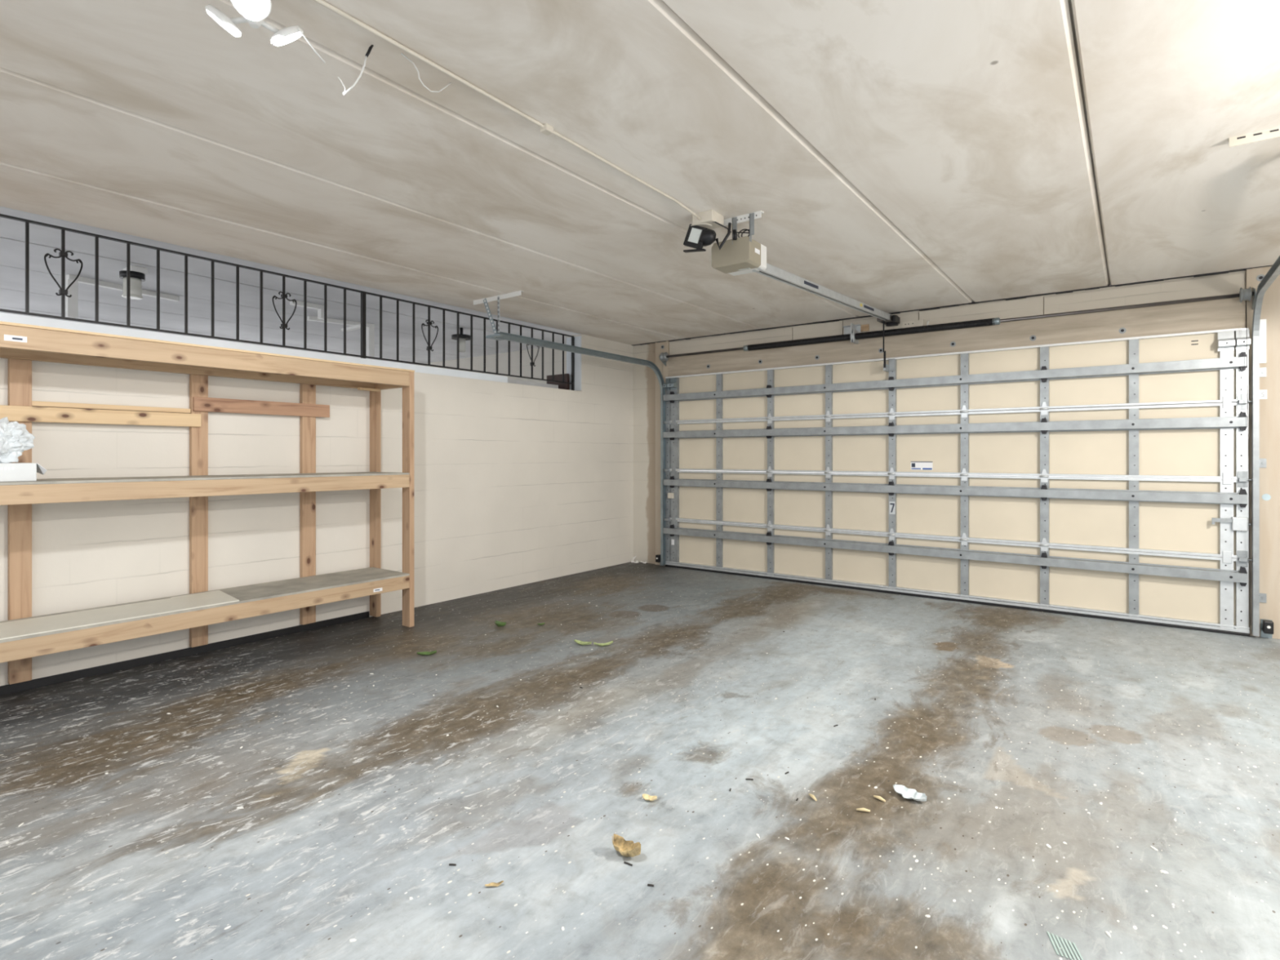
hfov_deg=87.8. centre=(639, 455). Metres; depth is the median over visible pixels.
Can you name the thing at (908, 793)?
paper scrap
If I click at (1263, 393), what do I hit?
tag
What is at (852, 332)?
shaft
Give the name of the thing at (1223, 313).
trim
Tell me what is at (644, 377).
wall
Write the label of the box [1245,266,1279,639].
garage door track
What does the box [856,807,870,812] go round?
seed pod
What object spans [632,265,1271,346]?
trim
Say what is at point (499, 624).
greens
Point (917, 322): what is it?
plate
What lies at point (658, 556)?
sensor
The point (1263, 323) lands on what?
wall plate
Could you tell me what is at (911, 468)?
print
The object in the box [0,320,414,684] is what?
wooden shelf unit
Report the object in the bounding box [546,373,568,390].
board
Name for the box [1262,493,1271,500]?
round sticker
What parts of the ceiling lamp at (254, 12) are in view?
led panel, led panel, led panel, pull rod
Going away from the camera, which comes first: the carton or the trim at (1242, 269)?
the carton
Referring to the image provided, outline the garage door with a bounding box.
[662,302,1253,636]
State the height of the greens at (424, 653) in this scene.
0.024 m
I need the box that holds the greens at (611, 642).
[594,640,613,646]
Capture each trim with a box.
[0,206,578,333]
[0,312,507,382]
[566,336,581,391]
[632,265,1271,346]
[655,341,669,565]
[668,297,1245,376]
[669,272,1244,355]
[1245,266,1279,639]
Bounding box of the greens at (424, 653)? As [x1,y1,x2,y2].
[417,650,436,655]
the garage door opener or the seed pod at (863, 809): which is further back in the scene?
the garage door opener
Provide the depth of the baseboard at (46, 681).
3.90 m
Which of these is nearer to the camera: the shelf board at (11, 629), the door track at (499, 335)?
the shelf board at (11, 629)
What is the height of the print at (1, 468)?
0.012 m
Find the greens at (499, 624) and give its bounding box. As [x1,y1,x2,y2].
[494,620,506,626]
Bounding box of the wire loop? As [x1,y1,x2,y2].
[400,53,451,92]
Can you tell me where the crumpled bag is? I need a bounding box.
[0,417,35,462]
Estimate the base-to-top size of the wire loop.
0.063 m
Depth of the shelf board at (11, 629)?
3.41 m
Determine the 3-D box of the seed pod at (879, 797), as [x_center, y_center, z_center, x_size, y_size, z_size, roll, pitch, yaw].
[0.835,1.192,2.317,0.012,0.012,0.045,0,0,-35]
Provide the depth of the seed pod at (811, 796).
2.32 m
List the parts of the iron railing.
rail, rail, post, post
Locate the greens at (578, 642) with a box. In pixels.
[573,639,591,644]
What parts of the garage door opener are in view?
power cord, name plate, rail, door arm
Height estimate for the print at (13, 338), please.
0.009 m
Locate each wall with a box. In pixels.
[0,207,580,364]
[0,333,633,685]
[418,346,566,383]
[633,271,1245,564]
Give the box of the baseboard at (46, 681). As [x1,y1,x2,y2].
[0,611,368,695]
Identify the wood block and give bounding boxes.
[860,324,869,331]
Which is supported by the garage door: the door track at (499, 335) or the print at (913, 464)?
the print at (913, 464)
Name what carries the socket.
attached to the ceiling lamp at (254, 12)
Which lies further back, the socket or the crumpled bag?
the crumpled bag
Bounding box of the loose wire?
[337,44,373,94]
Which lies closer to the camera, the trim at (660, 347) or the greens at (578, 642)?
the greens at (578, 642)
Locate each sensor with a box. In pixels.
[655,554,664,565]
[1260,618,1273,638]
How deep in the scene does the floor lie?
2.42 m
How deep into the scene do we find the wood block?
5.96 m
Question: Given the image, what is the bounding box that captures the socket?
[245,17,263,28]
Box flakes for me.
[631,555,646,563]
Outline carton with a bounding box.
[0,462,46,481]
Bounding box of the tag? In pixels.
[1259,389,1266,399]
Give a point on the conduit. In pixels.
(546, 129)
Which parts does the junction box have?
plate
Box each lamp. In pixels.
[204,0,325,63]
[683,223,715,248]
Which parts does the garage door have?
rail, door panel, door panel, door panel, door panel, rail, rail, rail, rail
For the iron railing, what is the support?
on the wall at (515, 484)
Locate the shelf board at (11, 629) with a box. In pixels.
[0,590,239,639]
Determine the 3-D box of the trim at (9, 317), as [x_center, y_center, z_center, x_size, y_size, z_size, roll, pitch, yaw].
[-3.413,-0.693,3.239,0.120,0.065,7.220,0,0,37]
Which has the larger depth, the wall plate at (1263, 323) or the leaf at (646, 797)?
the wall plate at (1263, 323)
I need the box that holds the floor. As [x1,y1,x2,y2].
[0,561,1279,959]
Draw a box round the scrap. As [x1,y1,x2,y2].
[1047,931,1083,959]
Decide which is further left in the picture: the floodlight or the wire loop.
the wire loop
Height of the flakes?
0.069 m
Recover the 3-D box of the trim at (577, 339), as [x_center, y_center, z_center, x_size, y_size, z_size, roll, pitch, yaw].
[-0.685,-0.951,6.899,0.198,0.557,0.012,0,0,37]
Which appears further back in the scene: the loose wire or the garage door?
the garage door
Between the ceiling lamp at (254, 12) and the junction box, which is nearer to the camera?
the ceiling lamp at (254, 12)
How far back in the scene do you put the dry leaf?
2.01 m
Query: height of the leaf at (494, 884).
0.010 m
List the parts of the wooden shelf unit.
post, post, post, post, post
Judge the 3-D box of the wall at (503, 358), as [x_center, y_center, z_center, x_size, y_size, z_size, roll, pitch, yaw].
[-2.689,-0.450,10.909,7.800,2.300,0.200,0,0,37]
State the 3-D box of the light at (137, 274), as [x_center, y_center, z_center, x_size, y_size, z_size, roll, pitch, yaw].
[-4.331,-1.472,5.677,0.200,0.255,0.176,0,0,37]
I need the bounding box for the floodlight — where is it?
[683,221,731,252]
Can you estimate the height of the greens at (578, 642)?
0.028 m
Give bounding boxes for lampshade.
[121,277,142,299]
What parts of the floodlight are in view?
mount plate, swing arm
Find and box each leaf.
[484,880,503,886]
[612,834,640,857]
[642,793,657,801]
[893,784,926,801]
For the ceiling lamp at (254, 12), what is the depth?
1.71 m
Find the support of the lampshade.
on the light at (137, 274)
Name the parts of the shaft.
bearing plate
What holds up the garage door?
in the wall at (644, 377)
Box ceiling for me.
[0,0,1279,345]
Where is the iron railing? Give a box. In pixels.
[0,213,574,390]
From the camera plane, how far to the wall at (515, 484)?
4.71 m
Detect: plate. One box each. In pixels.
[902,319,929,328]
[1259,319,1266,363]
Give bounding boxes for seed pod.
[808,793,817,800]
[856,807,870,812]
[873,795,885,801]
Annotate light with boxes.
[119,265,147,299]
[451,327,470,352]
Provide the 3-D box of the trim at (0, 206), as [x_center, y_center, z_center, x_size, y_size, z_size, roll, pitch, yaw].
[-2.721,-1.524,3.996,0.012,0.551,9.260,0,0,37]
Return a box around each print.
[0,466,13,470]
[12,337,22,340]
[911,461,932,466]
[911,467,932,469]
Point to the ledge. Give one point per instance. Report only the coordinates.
(513, 381)
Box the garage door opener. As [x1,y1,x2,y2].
[711,210,899,368]
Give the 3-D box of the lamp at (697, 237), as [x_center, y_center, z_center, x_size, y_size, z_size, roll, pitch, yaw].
[0.316,-1.135,3.459,0.169,0.136,0.092,0,0,37]
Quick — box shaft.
[659,286,1255,366]
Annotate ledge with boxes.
[507,378,558,388]
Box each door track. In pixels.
[473,290,665,564]
[1228,127,1279,636]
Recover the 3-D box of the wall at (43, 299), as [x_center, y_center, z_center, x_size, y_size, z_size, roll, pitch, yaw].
[-5.231,-1.700,7.316,8.000,0.200,11.600,0,0,37]
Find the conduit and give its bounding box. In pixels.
[313,0,700,220]
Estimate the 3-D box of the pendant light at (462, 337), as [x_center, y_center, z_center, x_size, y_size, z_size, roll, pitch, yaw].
[-2.236,-1.450,8.331,0.240,0.300,0.240,0,0,37]
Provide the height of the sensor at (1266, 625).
0.125 m
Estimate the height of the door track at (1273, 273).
2.429 m
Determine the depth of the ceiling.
2.64 m
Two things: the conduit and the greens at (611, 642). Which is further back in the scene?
the greens at (611, 642)
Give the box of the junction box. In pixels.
[690,209,724,229]
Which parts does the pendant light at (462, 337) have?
glass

